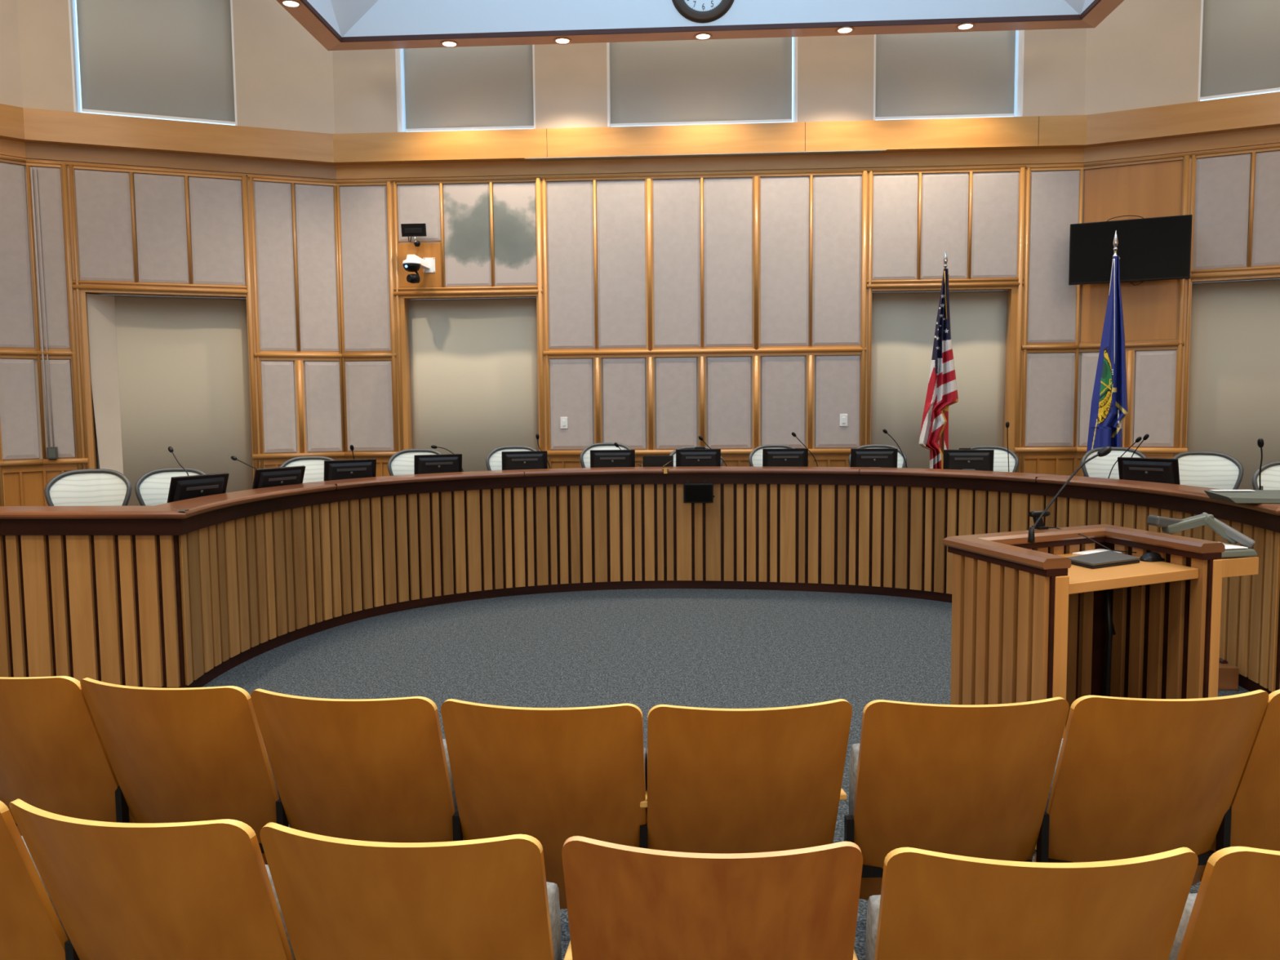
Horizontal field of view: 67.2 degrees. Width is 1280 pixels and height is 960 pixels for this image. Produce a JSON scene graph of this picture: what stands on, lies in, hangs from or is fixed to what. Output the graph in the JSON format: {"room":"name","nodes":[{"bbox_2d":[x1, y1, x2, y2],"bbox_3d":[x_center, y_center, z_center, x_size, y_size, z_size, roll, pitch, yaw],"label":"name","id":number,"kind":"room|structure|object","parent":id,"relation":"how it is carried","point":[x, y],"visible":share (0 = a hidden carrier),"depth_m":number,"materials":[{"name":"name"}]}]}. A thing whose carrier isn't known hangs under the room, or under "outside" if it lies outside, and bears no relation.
{"room":"council chamber","nodes":[
{"label":"council chamber","id":0,"kind":"room"},
{"bbox_2d":[0,0,45,506],"bbox_3d":[-7.298,-3.042,8.449,3.359,8.200,0.325,-5,6,-44],"label":"wall","id":1,"kind":"structure","parent":0,"point":[21,460],"depth_m":9.49,"materials":[{"name":"fabric"}]},
{"bbox_2d":[17,0,345,506],"bbox_3d":[-4.721,-3.193,10.097,3.038,8.200,0.325,-2,5,-20],"label":"wall","id":2,"kind":"structure","parent":0,"point":[272,241],"depth_m":10.14,"materials":[{"name":"fabric"}]},
{"bbox_2d":[30,167,54,447],"bbox_3d":[-5.966,-1.704,9.608,0.075,2.770,0.018,-2,5,-20],"label":"conduit","id":3,"kind":"object","parent":2,"relation":"attached to","point":[31,169],"visible":1,"depth_m":9.60,"materials":[{"name":"metal"}]},
{"bbox_2d":[46,446,57,458],"bbox_3d":[-5.923,-0.273,9.700,0.085,0.120,0.074,-2,5,-20],"label":"box","id":4,"kind":"object","parent":2,"relation":"attached to","point":[51,451],"visible":1,"depth_m":9.67,"materials":[{"name":"grey plastic"}]},
{"bbox_2d":[67,0,237,125],"bbox_3d":[-5.000,-4.606,9.925,1.510,1.950,0.240,-2,5,-20],"label":"window","id":5,"kind":"structure","parent":2,"relation":"in","point":[159,59],"depth_m":9.96,"materials":[{"name":"white paint"}]},
{"bbox_2d":[80,289,253,506],"bbox_3d":[-4.940,-0.653,10.222,1.640,2.620,0.270,-2,5,-20],"label":"doorway","id":6,"kind":"structure","parent":2,"relation":"in","point":[183,358],"depth_m":10.26,"materials":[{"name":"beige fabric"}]},
{"bbox_2d":[306,0,1094,36],"bbox_3d":[0.390,-5.045,5.273,7.268,1.866,8.228,0,4,3],"label":"wall","id":7,"kind":"structure","parent":0,"point":[348,18],"depth_m":9.44,"materials":[{"name":"white paint"}]},
{"bbox_2d":[280,0,302,8],"bbox_3d":[-3.150,-4.298,8.687,0.184,0.008,0.184,-1,4,0],"label":"recessed light","id":8,"kind":"object","parent":7,"relation":"attached to","point":[287,3],"visible":1,"depth_m":8.69,"materials":[{"name":"white"}]},
{"bbox_2d":[553,37,571,44],"bbox_3d":[-0.775,-4.392,9.631,0.184,0.008,0.184,-1,4,0],"label":"recessed light","id":9,"kind":"object","parent":7,"relation":"attached to","point":[562,41],"visible":1,"depth_m":9.64,"materials":[{"name":"white"}]},
{"bbox_2d":[275,0,1124,50],"bbox_3d":[0.398,-4.127,5.344,7.660,0.100,8.620,0,4,3],"label":"trim","id":10,"kind":"structure","parent":7,"relation":"attached to","point":[1104,8],"depth_m":9.49,"materials":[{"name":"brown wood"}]},
{"bbox_2d":[671,0,733,22],"bbox_3d":[0.617,-4.784,9.368,0.644,0.644,0.051,0,4,3],"label":"wall clock","id":11,"kind":"object","parent":7,"relation":"attached to","point":[695,11],"visible":1,"depth_m":9.38,"materials":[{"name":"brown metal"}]},
{"bbox_2d":[693,32,712,39],"bbox_3d":[0.626,-4.399,9.550,0.184,0.008,0.184,-1,4,0],"label":"recessed light","id":12,"kind":"object","parent":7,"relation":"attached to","point":[702,36],"visible":1,"depth_m":9.54,"materials":[{"name":"white glass"}]},
{"bbox_2d":[835,26,854,34],"bbox_3d":[2.007,-4.402,9.423,0.184,0.008,0.184,-1,4,0],"label":"recessed light","id":13,"kind":"object","parent":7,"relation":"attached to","point":[842,30],"visible":1,"depth_m":9.43,"materials":[{"name":"white glass"}]},
{"bbox_2d":[955,22,975,30],"bbox_3d":[3.165,-4.407,9.357,0.184,0.008,0.184,-1,4,0],"label":"recessed light","id":14,"kind":"object","parent":7,"relation":"attached to","point":[965,26],"visible":1,"depth_m":9.35,"materials":[{"name":"white"}]},
{"bbox_2d":[332,28,1086,476],"bbox_3d":[0.665,-3.264,10.386,8.063,8.200,0.325,0,4,3],"label":"wall","id":15,"kind":"structure","parent":0,"point":[731,310],"depth_m":10.36,"materials":[{"name":"fabric"}]},
{"bbox_2d":[400,223,426,246],"bbox_3d":[-2.435,-2.643,10.408,0.265,0.243,0.118,0,4,3],"label":"monitor","id":16,"kind":"object","parent":15,"relation":"attached to","point":[408,230],"visible":1,"depth_m":10.35,"materials":[{"name":"black plastic"}]},
{"bbox_2d":[402,254,435,283],"bbox_3d":[-2.396,-2.259,10.365,0.195,0.305,0.394,1,5,23],"label":"security camera","id":17,"kind":"object","parent":15,"relation":"attached to","point":[413,263],"visible":1,"depth_m":10.26,"materials":[{"name":"white plastic"}]},
{"bbox_2d":[395,44,535,132],"bbox_3d":[-1.877,-4.675,10.448,1.510,1.950,0.240,0,4,3],"label":"window","id":18,"kind":"structure","parent":15,"relation":"in","point":[486,87],"depth_m":10.50,"materials":[{"name":"grey glass"}]},
{"bbox_2d":[400,293,540,471],"bbox_3d":[-1.837,-0.721,10.737,1.590,2.620,0.270,0,4,3],"label":"doorway","id":19,"kind":"structure","parent":15,"relation":"in","point":[470,363],"depth_m":10.71,"materials":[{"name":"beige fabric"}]},
{"bbox_2d":[0,91,1279,164],"bbox_3d":[0.569,-3.027,2.895,17.874,0.300,15.237,-1,4,0],"label":"trim","id":20,"kind":"structure","parent":15,"relation":"attached to","point":[1259,111],"depth_m":10.01,"materials":[{"name":"brown wood"}]},
{"bbox_2d":[0,126,1279,181],"bbox_3d":[0.571,-2.797,2.913,17.874,0.180,15.237,-1,4,0],"label":"trim","id":21,"kind":"structure","parent":15,"relation":"attached to","point":[1271,135],"depth_m":10.15,"materials":[{"name":"brown wood"}]},
{"bbox_2d":[606,36,797,126],"bbox_3d":[0.659,-4.687,10.309,2.020,1.950,0.240,0,4,3],"label":"window","id":22,"kind":"structure","parent":15,"relation":"in","point":[734,80],"depth_m":10.36,"materials":[{"name":"white paint"}]},
{"bbox_2d":[524,149,886,160],"bbox_3d":[0.675,-3.438,10.210,3.800,0.008,0.149,0,4,3],"label":"air vent","id":23,"kind":"object","parent":15,"relation":"in","point":[876,150],"visible":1,"depth_m":10.19,"materials":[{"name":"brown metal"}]},
{"bbox_2d":[871,286,1017,468],"bbox_3d":[3.223,-0.745,10.460,1.595,2.620,0.270,0,4,3],"label":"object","id":24,"kind":"structure","parent":15,"relation":"in","point":[983,320],"depth_m":10.43,"materials":[{"name":"beige paint"}]},
{"bbox_2d":[873,30,1024,119],"bbox_3d":[3.233,-4.700,10.168,1.545,1.950,0.240,0,4,3],"label":"window","id":25,"kind":"structure","parent":15,"relation":"in","point":[980,73],"depth_m":10.22,"materials":[{"name":"white paint"}]},
{"bbox_2d":[202,588,1250,959],"bbox_3d":[0.313,1.385,4.119,24.000,0.100,20.000,-1,4,0],"label":"floor","id":26,"kind":"structure","parent":0,"point":[646,649],"depth_m":6.40,"materials":[{"name":"grey carpet"}]},
{"bbox_2d":[0,800,69,959],"bbox_3d":[-1.597,1.072,2.222,0.579,0.850,0.360,1,5,17],"label":"seat","id":27,"kind":"object","parent":26,"relation":"on","point":[31,926],"visible":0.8,"depth_m":2.13,"materials":[{"name":"brown wood"}]},
{"bbox_2d":[21,835,69,939],"bbox_3d":[-1.563,0.965,2.305,0.544,0.270,0.115,1,5,17],"label":"seat cushion","id":28,"kind":"object","parent":27,"relation":"on","point":[57,931],"depth_m":2.17,"materials":[{"name":"grey fabric"}]},
{"bbox_2d":[0,675,134,835],"bbox_3d":[-1.958,1.007,3.112,0.579,0.850,0.360,1,5,15],"label":"seat","id":29,"kind":"object","parent":26,"relation":"on","point":[54,758],"visible":0.62,"depth_m":3.01,"materials":[{"name":"brown wood"}]},
{"bbox_2d":[8,799,295,959],"bbox_3d":[-1.030,1.078,2.073,0.579,0.850,0.360,0,5,13],"label":"seat","id":30,"kind":"object","parent":26,"relation":"on","point":[205,890],"visible":0.98,"depth_m":1.95,"materials":[{"name":"brown wood"}]},
{"bbox_2d":[265,864,295,959],"bbox_3d":[-1.001,0.971,2.159,0.544,0.270,0.115,0,5,13],"label":"seat cushion","id":31,"kind":"object","parent":30,"relation":"on","point":[290,955],"depth_m":2.05,"materials":[{"name":"grey fabric"}]},
{"bbox_2d":[80,677,280,864],"bbox_3d":[-1.408,1.012,2.980,0.579,0.850,0.360,0,5,12],"label":"seat","id":32,"kind":"object","parent":26,"relation":"on","point":[175,755],"visible":0.72,"depth_m":2.88,"materials":[{"name":"brown wood"}]},
{"bbox_2d":[261,734,280,799],"bbox_3d":[-1.381,0.905,3.066,0.544,0.270,0.115,0,5,12],"label":"seat cushion","id":33,"kind":"object","parent":32,"relation":"on","point":[272,793],"depth_m":2.95,"materials":[{"name":"brown wood"}]},
{"bbox_2d":[250,688,458,842],"bbox_3d":[-0.840,1.016,2.856,0.579,0.850,0.360,0,4,10],"label":"seat","id":34,"kind":"object","parent":26,"relation":"on","point":[370,770],"visible":0.76,"depth_m":2.76,"materials":[{"name":"brown wood"}]},
{"bbox_2d":[442,738,458,812],"bbox_3d":[-0.815,0.909,2.943,0.544,0.270,0.115,0,4,10],"label":"seat cushion","id":35,"kind":"object","parent":34,"relation":"on","point":[451,805],"depth_m":2.85,"materials":[{"name":"grey fabric"}]},
{"bbox_2d":[259,822,561,959],"bbox_3d":[-0.462,1.081,1.973,0.579,0.850,0.360,0,4,7],"label":"seat","id":36,"kind":"object","parent":26,"relation":"on","point":[491,898],"visible":1,"depth_m":1.84,"materials":[{"name":"brown wood"}]},
{"bbox_2d":[546,881,561,959],"bbox_3d":[-0.442,0.974,2.061,0.544,0.270,0.115,0,4,7],"label":"seat cushion","id":37,"kind":"object","parent":36,"relation":"on","point":[553,891],"depth_m":2.00,"materials":[{"name":"grey fabric"}]},
{"bbox_2d":[440,698,646,909],"bbox_3d":[-0.270,1.018,2.760,0.579,0.850,0.360,0,4,6],"label":"seat","id":38,"kind":"object","parent":26,"relation":"on","point":[551,775],"visible":0.79,"depth_m":2.67,"materials":[{"name":"brown wood"}]},
{"bbox_2d":[644,747,646,790],"bbox_3d":[-0.252,0.911,2.848,0.544,0.270,0.115,0,4,6],"label":"seat cushion","id":39,"kind":"object","parent":38,"relation":"on","point":[645,751],"depth_m":2.80,"materials":[{"name":"grey fabric"}]},
{"bbox_2d":[0,466,1279,694],"bbox_3d":[0.528,0.539,7.314,12.022,1.091,4.245,0,4,3],"label":"desk","id":40,"kind":"object","parent":26,"relation":"on","point":[159,596],"visible":0.88,"depth_m":7.45,"materials":[{"name":"brown wood"}]},
{"bbox_2d":[167,472,229,502],"bbox_3d":[-2.936,0.107,6.361,0.220,0.287,0.425,2,5,28],"label":"monitor","id":41,"kind":"object","parent":40,"relation":"on","point":[183,487],"visible":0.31,"depth_m":6.29,"materials":[{"name":"black plastic"}]},
{"bbox_2d":[186,484,218,490],"bbox_3d":[-2.872,0.051,6.322,0.004,0.020,0.240,22,14,25],"label":"vent","id":42,"kind":"object","parent":41,"relation":"attached to","point":[213,486],"depth_m":6.32,"materials":[{"name":"black plastic"}]},
{"bbox_2d":[252,465,305,488],"bbox_3d":[-2.685,0.048,7.107,0.220,0.287,0.425,2,5,32],"label":"monitor","id":43,"kind":"object","parent":40,"relation":"on","point":[281,476],"visible":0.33,"depth_m":7.04,"materials":[{"name":"black plastic"}]},
{"bbox_2d":[268,476,296,481],"bbox_3d":[-2.623,-0.009,7.063,0.004,0.020,0.240,23,16,29],"label":"vent","id":44,"kind":"object","parent":43,"relation":"attached to","point":[286,477],"depth_m":7.06,"materials":[{"name":"black plastic"}]},
{"bbox_2d":[324,458,376,480],"bbox_3d":[-2.376,-0.021,7.895,0.425,0.296,0.220,-3,5,-34],"label":"monitor","id":45,"kind":"object","parent":40,"relation":"on","point":[339,469],"visible":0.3,"depth_m":7.85,"materials":[{"name":"black plastic"}]},
{"bbox_2d":[337,467,366,471],"bbox_3d":[-2.352,-0.085,7.853,0.240,0.020,0.004,-3,15,-34],"label":"vent","id":46,"kind":"object","parent":45,"relation":"attached to","point":[357,468],"depth_m":7.85,"materials":[{"name":"black plastic"}]},
{"bbox_2d":[413,453,462,474],"bbox_3d":[-1.798,-0.080,8.591,0.425,0.298,0.220,-2,5,-24],"label":"monitor","id":47,"kind":"object","parent":40,"relation":"on","point":[443,463],"visible":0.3,"depth_m":8.55,"materials":[{"name":"black plastic"}]},
{"bbox_2d":[501,450,547,470],"bbox_3d":[-1.082,-0.122,9.037,0.425,0.299,0.220,-1,4,-10],"label":"monitor","id":48,"kind":"object","parent":40,"relation":"on","point":[532,460],"visible":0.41,"depth_m":9.01,"materials":[{"name":"black plastic"}]},
{"bbox_2d":[590,449,635,467],"bbox_3d":[-0.260,-0.137,9.136,0.425,0.299,0.220,-1,4,-2],"label":"monitor","id":49,"kind":"object","parent":40,"relation":"on","point":[598,458],"visible":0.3,"depth_m":9.11,"materials":[{"name":"black plastic"}]},
{"bbox_2d":[636,455,673,466],"bbox_3d":[0.131,-0.104,8.990,0.370,0.244,0.171,-1,5,-12],"label":"screen","id":50,"kind":"object","parent":40,"relation":"on","point":[648,460],"visible":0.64,"depth_m":9.00,"materials":[{"name":"black plastic"}]},
{"bbox_2d":[675,448,720,466],"bbox_3d":[0.554,-0.144,9.136,0.425,0.299,0.220,-1,4,0],"label":"monitor","id":51,"kind":"object","parent":40,"relation":"on","point":[684,457],"visible":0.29,"depth_m":9.12,"materials":[{"name":"black plastic"}]},
{"bbox_2d":[683,480,714,502],"bbox_3d":[0.522,0.104,8.512,0.274,0.195,0.052,0,4,2],"label":"display","id":52,"kind":"object","parent":40,"relation":"attached to","point":[692,492],"visible":1,"depth_m":8.49,"materials":[{"name":"black plastic"}]},
{"bbox_2d":[762,448,808,466],"bbox_3d":[1.372,-0.148,9.086,0.425,0.299,0.220,0,4,2],"label":"monitor","id":53,"kind":"object","parent":40,"relation":"on","point":[778,457],"visible":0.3,"depth_m":9.06,"materials":[{"name":"black plastic"}]},
{"bbox_2d":[850,448,897,467],"bbox_3d":[2.173,-0.143,8.937,0.425,0.299,0.220,0,4,6],"label":"monitor","id":54,"kind":"object","parent":40,"relation":"on","point":[860,457],"visible":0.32,"depth_m":8.91,"materials":[{"name":"black plastic"}]},
{"bbox_2d":[942,449,994,471],"bbox_3d":[2.913,-0.119,8.539,0.425,0.299,0.220,0,5,12],"label":"monitor","id":55,"kind":"object","parent":40,"relation":"on","point":[963,460],"visible":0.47,"depth_m":8.51,"materials":[{"name":"black plastic"}]},
{"bbox_2d":[1117,457,1180,484],"bbox_3d":[3.837,-0.024,7.252,0.220,0.290,0.425,-4,6,-42],"label":"monitor","id":56,"kind":"object","parent":40,"relation":"on","point":[1162,470],"visible":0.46,"depth_m":7.19,"materials":[{"name":"black plastic"}]},
{"bbox_2d":[1128,466,1163,471],"bbox_3d":[3.787,-0.082,7.203,0.004,0.020,0.240,-25,19,-38],"label":"vent","id":57,"kind":"object","parent":56,"relation":"attached to","point":[1131,468],"depth_m":7.20,"materials":[{"name":"grey plastic"}]},
{"bbox_2d":[1204,489,1279,503],"bbox_3d":[3.519,0.089,5.347,0.619,0.054,0.269,0,4,4],"label":"box","id":58,"kind":"object","parent":40,"relation":"on","point":[1237,496],"visible":1,"depth_m":5.30,"materials":[{"name":"grey plastic"}]},
{"bbox_2d":[1257,438,1263,489],"bbox_3d":[3.611,-0.072,5.607,0.124,0.346,0.089,-2,5,-23],"label":"gooseneck microphone","id":59,"kind":"object","parent":40,"relation":"on","point":[1260,442],"visible":0.67,"depth_m":5.57,"materials":[{"name":"black metal"}]},
{"bbox_2d":[561,835,862,959],"bbox_3d":[0.145,1.075,1.970,0.598,0.850,0.470,0,4,4],"label":"seat","id":60,"kind":"object","parent":26,"relation":"on","point":[624,902],"visible":1,"depth_m":1.78,"materials":[{"name":"brown wood"}]},
{"bbox_2d":[639,698,852,853],"bbox_3d":[0.296,1.011,2.791,0.598,0.850,0.470,-1,4,-4],"label":"seat","id":61,"kind":"object","parent":26,"relation":"on","point":[762,780],"visible":0.79,"depth_m":2.65,"materials":[{"name":"brown wood"}]},
{"bbox_2d":[844,697,1069,900],"bbox_3d":[0.889,1.009,2.749,0.579,0.850,0.360,-1,4,-1],"label":"seat","id":62,"kind":"object","parent":26,"relation":"on","point":[975,780],"visible":0.79,"depth_m":2.67,"materials":[{"name":"brown wood"}]},
{"bbox_2d":[848,742,859,816],"bbox_3d":[0.894,0.901,2.839,0.544,0.270,0.115,-1,4,-1],"label":"seat cushion","id":63,"kind":"object","parent":62,"relation":"on","point":[854,811],"depth_m":2.81,"materials":[{"name":"grey fabric"}]},
{"bbox_2d":[865,847,1198,959],"bbox_3d":[0.729,1.078,1.869,0.579,0.850,0.360,0,4,1],"label":"seat","id":64,"kind":"object","parent":26,"relation":"on","point":[930,905],"visible":1,"depth_m":1.73,"materials":[{"name":"brown wood"}]},
{"bbox_2d":[865,894,880,959],"bbox_3d":[0.738,0.971,1.959,0.544,0.270,0.115,0,4,1],"label":"seat cushion","id":65,"kind":"object","parent":64,"relation":"on","point":[873,902],"depth_m":1.94,"materials":[{"name":"grey fabric"}]},
{"bbox_2d":[942,524,1258,849],"bbox_3d":[1.958,0.778,3.985,1.433,1.100,0.638,-2,5,-24],"label":"lectern","id":66,"kind":"object","parent":26,"relation":"on","point":[1028,622],"visible":0.66,"depth_m":3.82,"materials":[{"name":"brown wood"}]},
{"bbox_2d":[1027,446,1111,542],"bbox_3d":[1.727,0.054,3.881,0.466,0.370,0.050,-3,5,-27],"label":"gooseneck microphone","id":67,"kind":"object","parent":66,"relation":"on","point":[1104,451],"visible":1,"depth_m":3.88,"materials":[{"name":"black metal"}]},
{"bbox_2d":[1028,510,1136,552],"bbox_3d":[1.908,0.220,4.141,0.446,0.170,0.076,1,5,17],"label":"cable","id":68,"kind":"object","parent":66,"relation":"on","point":[1035,515],"visible":0.85,"depth_m":4.17,"materials":[{"name":"black plastic"}]},
{"bbox_2d":[1072,548,1121,555],"bbox_3d":[1.975,0.313,4.141,0.208,0.005,0.115,-3,5,-34],"label":"paper sheets","id":69,"kind":"object","parent":66,"relation":"on","point":[1087,552],"visible":0.57,"depth_m":4.15,"materials":[{"name":"white paper"}]},
{"bbox_2d":[1068,550,1139,568],"bbox_3d":[1.880,0.323,3.922,0.357,0.021,0.187,-3,5,-28],"label":"computer","id":70,"kind":"object","parent":66,"relation":"on","point":[1105,558],"visible":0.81,"depth_m":3.86,"materials":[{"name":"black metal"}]},
{"bbox_2d":[1103,585,1142,696],"bbox_3d":[1.998,0.823,3.967,0.196,0.916,0.056,-1,4,0],"label":"cable bundle","id":71,"kind":"object","parent":66,"relation":"hanging from","point":[1110,631],"visible":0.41,"depth_m":3.94,"materials":[{"name":"black plastic"}]},
{"bbox_2d":[1057,553,1198,594],"bbox_3d":[1.775,0.362,3.844,0.817,0.040,0.510,-2,5,-24],"label":"shelf","id":72,"kind":"object","parent":66,"relation":"attached to","point":[1082,579],"depth_m":3.68,"materials":[{"name":"brown wood"}]},
{"bbox_2d":[1139,551,1164,562],"bbox_3d":[2.160,0.310,3.969,0.226,0.036,0.062,-2,5,-20],"label":"computer mouse","id":73,"kind":"object","parent":66,"relation":"on","point":[1151,557],"visible":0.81,"depth_m":3.92,"materials":[{"name":"black plastic"}]},
{"bbox_2d":[1146,512,1257,557],"bbox_3d":[2.429,0.234,4.144,0.396,0.171,0.241,-2,5,-15],"label":"camera","id":74,"kind":"object","parent":66,"relation":"on","point":[1169,526],"visible":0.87,"depth_m":4.15,"materials":[{"name":"grey plastic"}]},
{"bbox_2d":[1201,512,1255,549],"bbox_3d":[2.491,0.220,4.142,0.296,0.143,0.208,-1,4,0],"label":"light","id":75,"kind":"object","parent":74,"relation":"on","point":[1232,535],"depth_m":4.15,"materials":[{"name":"grey metal"}]},
{"bbox_2d":[1033,689,1268,885],"bbox_3d":[1.465,1.001,2.784,0.579,0.850,0.360,-1,4,-4],"label":"seat","id":76,"kind":"object","parent":26,"relation":"on","point":[1133,777],"visible":0.81,"depth_m":2.71,"materials":[{"name":"brown wood"}]},
{"bbox_2d":[1044,738,1062,812],"bbox_3d":[1.464,0.893,2.874,0.544,0.270,0.115,-1,4,-4],"label":"seat cushion","id":77,"kind":"object","parent":76,"relation":"on","point":[1051,806],"depth_m":2.80,"materials":[{"name":"grey fabric"}]},
{"bbox_2d":[1168,846,1279,959],"bbox_3d":[1.316,1.072,1.878,0.579,0.850,0.360,-1,4,-3],"label":"seat","id":78,"kind":"object","parent":26,"relation":"on","point":[1233,913],"visible":0.95,"depth_m":1.77,"materials":[{"name":"brown wood"}]},
{"bbox_2d":[1168,893,1197,959],"bbox_3d":[1.319,0.965,1.968,0.544,0.270,0.115,-1,4,-3],"label":"seat cushion","id":79,"kind":"object","parent":78,"relation":"on","point":[1191,899],"depth_m":1.90,"materials":[{"name":"grey fabric"}]},
{"bbox_2d":[1217,657,1239,690],"bbox_3d":[3.302,1.087,5.975,0.218,0.155,0.992,-1,4,0],"label":"box","id":80,"kind":"object","parent":26,"relation":"on","point":[1228,680],"visible":0.09,"depth_m":5.49,"materials":[{"name":"brown wood"}]},
{"bbox_2d":[1199,689,1279,881],"bbox_3d":[2.023,0.991,2.846,0.579,0.850,0.360,-1,4,-8],"label":"seat","id":81,"kind":"object","parent":26,"relation":"on","point":[1252,818],"visible":0.53,"depth_m":2.81,"materials":[{"name":"brown wood"}]},
{"bbox_2d":[1075,0,1279,476],"bbox_3d":[6.018,-3.248,9.548,3.047,8.200,0.325,1,5,25],"label":"wall","id":82,"kind":"structure","parent":0,"point":[1144,53],"depth_m":9.81,"materials":[{"name":"paint"}]},
{"bbox_2d":[1068,214,1192,285],"bbox_3d":[4.992,-2.336,9.837,1.100,0.712,0.247,1,5,25],"label":"television","id":83,"kind":"object","parent":82,"relation":"attached to","point":[1155,248],"visible":1,"depth_m":9.71,"materials":[{"name":"black plastic"}]},
{"bbox_2d":[1186,275,1279,489],"bbox_3d":[6.324,-0.710,9.633,1.630,2.620,0.270,1,5,25],"label":"window","id":84,"kind":"structure","parent":82,"relation":"in","point":[1233,398],"depth_m":9.75,"materials":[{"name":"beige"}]},
{"bbox_2d":[1197,0,1279,101],"bbox_3d":[6.281,-4.664,9.348,1.470,1.950,0.240,1,5,25],"label":"window","id":85,"kind":"structure","parent":82,"relation":"in","point":[1239,49],"depth_m":9.55,"materials":[{"name":"white paint"}]},
{"bbox_3d":[0.108,0.896,8.522,18.200,0.198,7.145,-1,4,0],"label":"platform","id":86,"kind":"object","parent":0,"visible":0},
{"bbox_2d":[44,468,132,506],"bbox_3d":[-3.937,0.444,6.883,0.685,1.025,0.700,-2,5,-20],"label":"office chair","id":87,"kind":"object","parent":86,"relation":"on","point":[91,486],"visible":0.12,"depth_m":6.98,"materials":[{"name":"grey fabric"}]},
{"bbox_2d":[134,467,206,506],"bbox_3d":[-3.604,0.411,7.483,0.685,0.992,0.700,-2,5,-24],"label":"office chair","id":88,"kind":"object","parent":86,"relation":"on","point":[152,488],"visible":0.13,"depth_m":7.52,"materials":[{"name":"grey fabric"}]},
{"bbox_2d":[280,456,334,483],"bbox_3d":[-2.898,0.311,8.477,0.685,1.025,0.700,-2,5,-14],"label":"office chair","id":89,"kind":"object","parent":86,"relation":"on","point":[314,465],"visible":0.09,"depth_m":8.59,"materials":[{"name":"grey fabric"}]},
{"bbox_2d":[386,448,441,475],"bbox_3d":[-2.048,0.250,8.925,0.685,1.063,0.700,-1,5,-12],"label":"office chair","id":90,"kind":"object","parent":86,"relation":"on","point":[402,463],"visible":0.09,"depth_m":9.00,"materials":[{"name":"grey fabric"}]},
{"bbox_2d":[485,445,536,471],"bbox_3d":[-1.218,0.207,9.373,0.685,1.065,0.700,-1,4,-6],"label":"office chair","id":91,"kind":"object","parent":86,"relation":"on","point":[494,459],"visible":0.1,"depth_m":9.45,"materials":[{"name":"grey fabric"}]},
{"bbox_2d":[579,442,631,467],"bbox_3d":[-0.318,0.176,9.572,0.685,1.080,0.700,-1,4,-2],"label":"office chair","id":92,"kind":"object","parent":86,"relation":"on","point":[584,458],"visible":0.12,"depth_m":9.68,"materials":[{"name":"grey"}]},
{"bbox_2d":[669,446,722,466],"bbox_3d":[0.553,0.191,9.573,0.685,1.034,0.700,-1,4,0],"label":"office chair","id":93,"kind":"object","parent":86,"relation":"on","point":[673,453],"visible":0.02,"depth_m":9.66,"materials":[{"name":"grey"}]},
{"bbox_2d":[748,444,795,466],"bbox_3d":[1.362,0.180,9.523,0.685,1.048,0.700,-1,4,-3],"label":"office chair","id":94,"kind":"object","parent":86,"relation":"on","point":[755,458],"visible":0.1,"depth_m":9.61,"materials":[{"name":"grey"}]},
{"bbox_2d":[848,444,906,467],"bbox_3d":[2.306,0.188,9.324,0.685,1.047,0.700,0,4,8],"label":"office chair","id":95,"kind":"object","parent":86,"relation":"on","point":[900,460],"visible":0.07,"depth_m":9.38,"materials":[{"name":"grey"}]},
{"bbox_2d":[919,250,958,469],"bbox_3d":[3.012,-0.811,9.700,0.430,2.971,0.350,-1,4,0],"label":"striped flag","id":96,"kind":"object","parent":86,"relation":"on","point":[942,390],"visible":0.95,"depth_m":9.58,"materials":[{"name":"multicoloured fabric"}]},
{"bbox_2d":[968,445,1018,472],"bbox_3d":[3.315,0.198,9.175,0.685,1.032,0.700,1,5,16],"label":"office chair","id":97,"kind":"object","parent":86,"relation":"on","point":[1000,456],"visible":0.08,"depth_m":9.23,"materials":[{"name":"grey fabric"}]},
{"bbox_2d":[1083,231,1128,476],"bbox_3d":[4.469,-0.833,9.170,0.487,3.070,0.335,-5,6,-45],"label":"flag","id":98,"kind":"object","parent":86,"relation":"on","point":[1108,407],"visible":0.84,"depth_m":9.04,"materials":[{"name":"blue fabric"}]},
{"bbox_2d":[1080,446,1146,479],"bbox_3d":[4.211,0.235,8.527,0.685,1.040,0.700,1,5,16],"label":"office chair","id":99,"kind":"object","parent":86,"relation":"on","point":[1097,467],"visible":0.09,"depth_m":8.63,"materials":[{"name":"grey fabric"}]},
{"bbox_2d":[1172,451,1243,489],"bbox_3d":[4.554,0.296,7.729,0.685,1.036,0.700,0,5,12],"label":"office chair","id":100,"kind":"object","parent":86,"relation":"on","point":[1211,469],"visible":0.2,"depth_m":7.82,"materials":[{"name":"grey fabric"}]},
{"bbox_2d":[1251,460,1279,489],"bbox_3d":[4.694,0.374,6.885,0.685,1.007,0.700,2,5,30],"label":"office chair","id":101,"kind":"object","parent":86,"relation":"on","point":[1270,472],"visible":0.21,"depth_m":7.04,"materials":[{"name":"grey fabric"}]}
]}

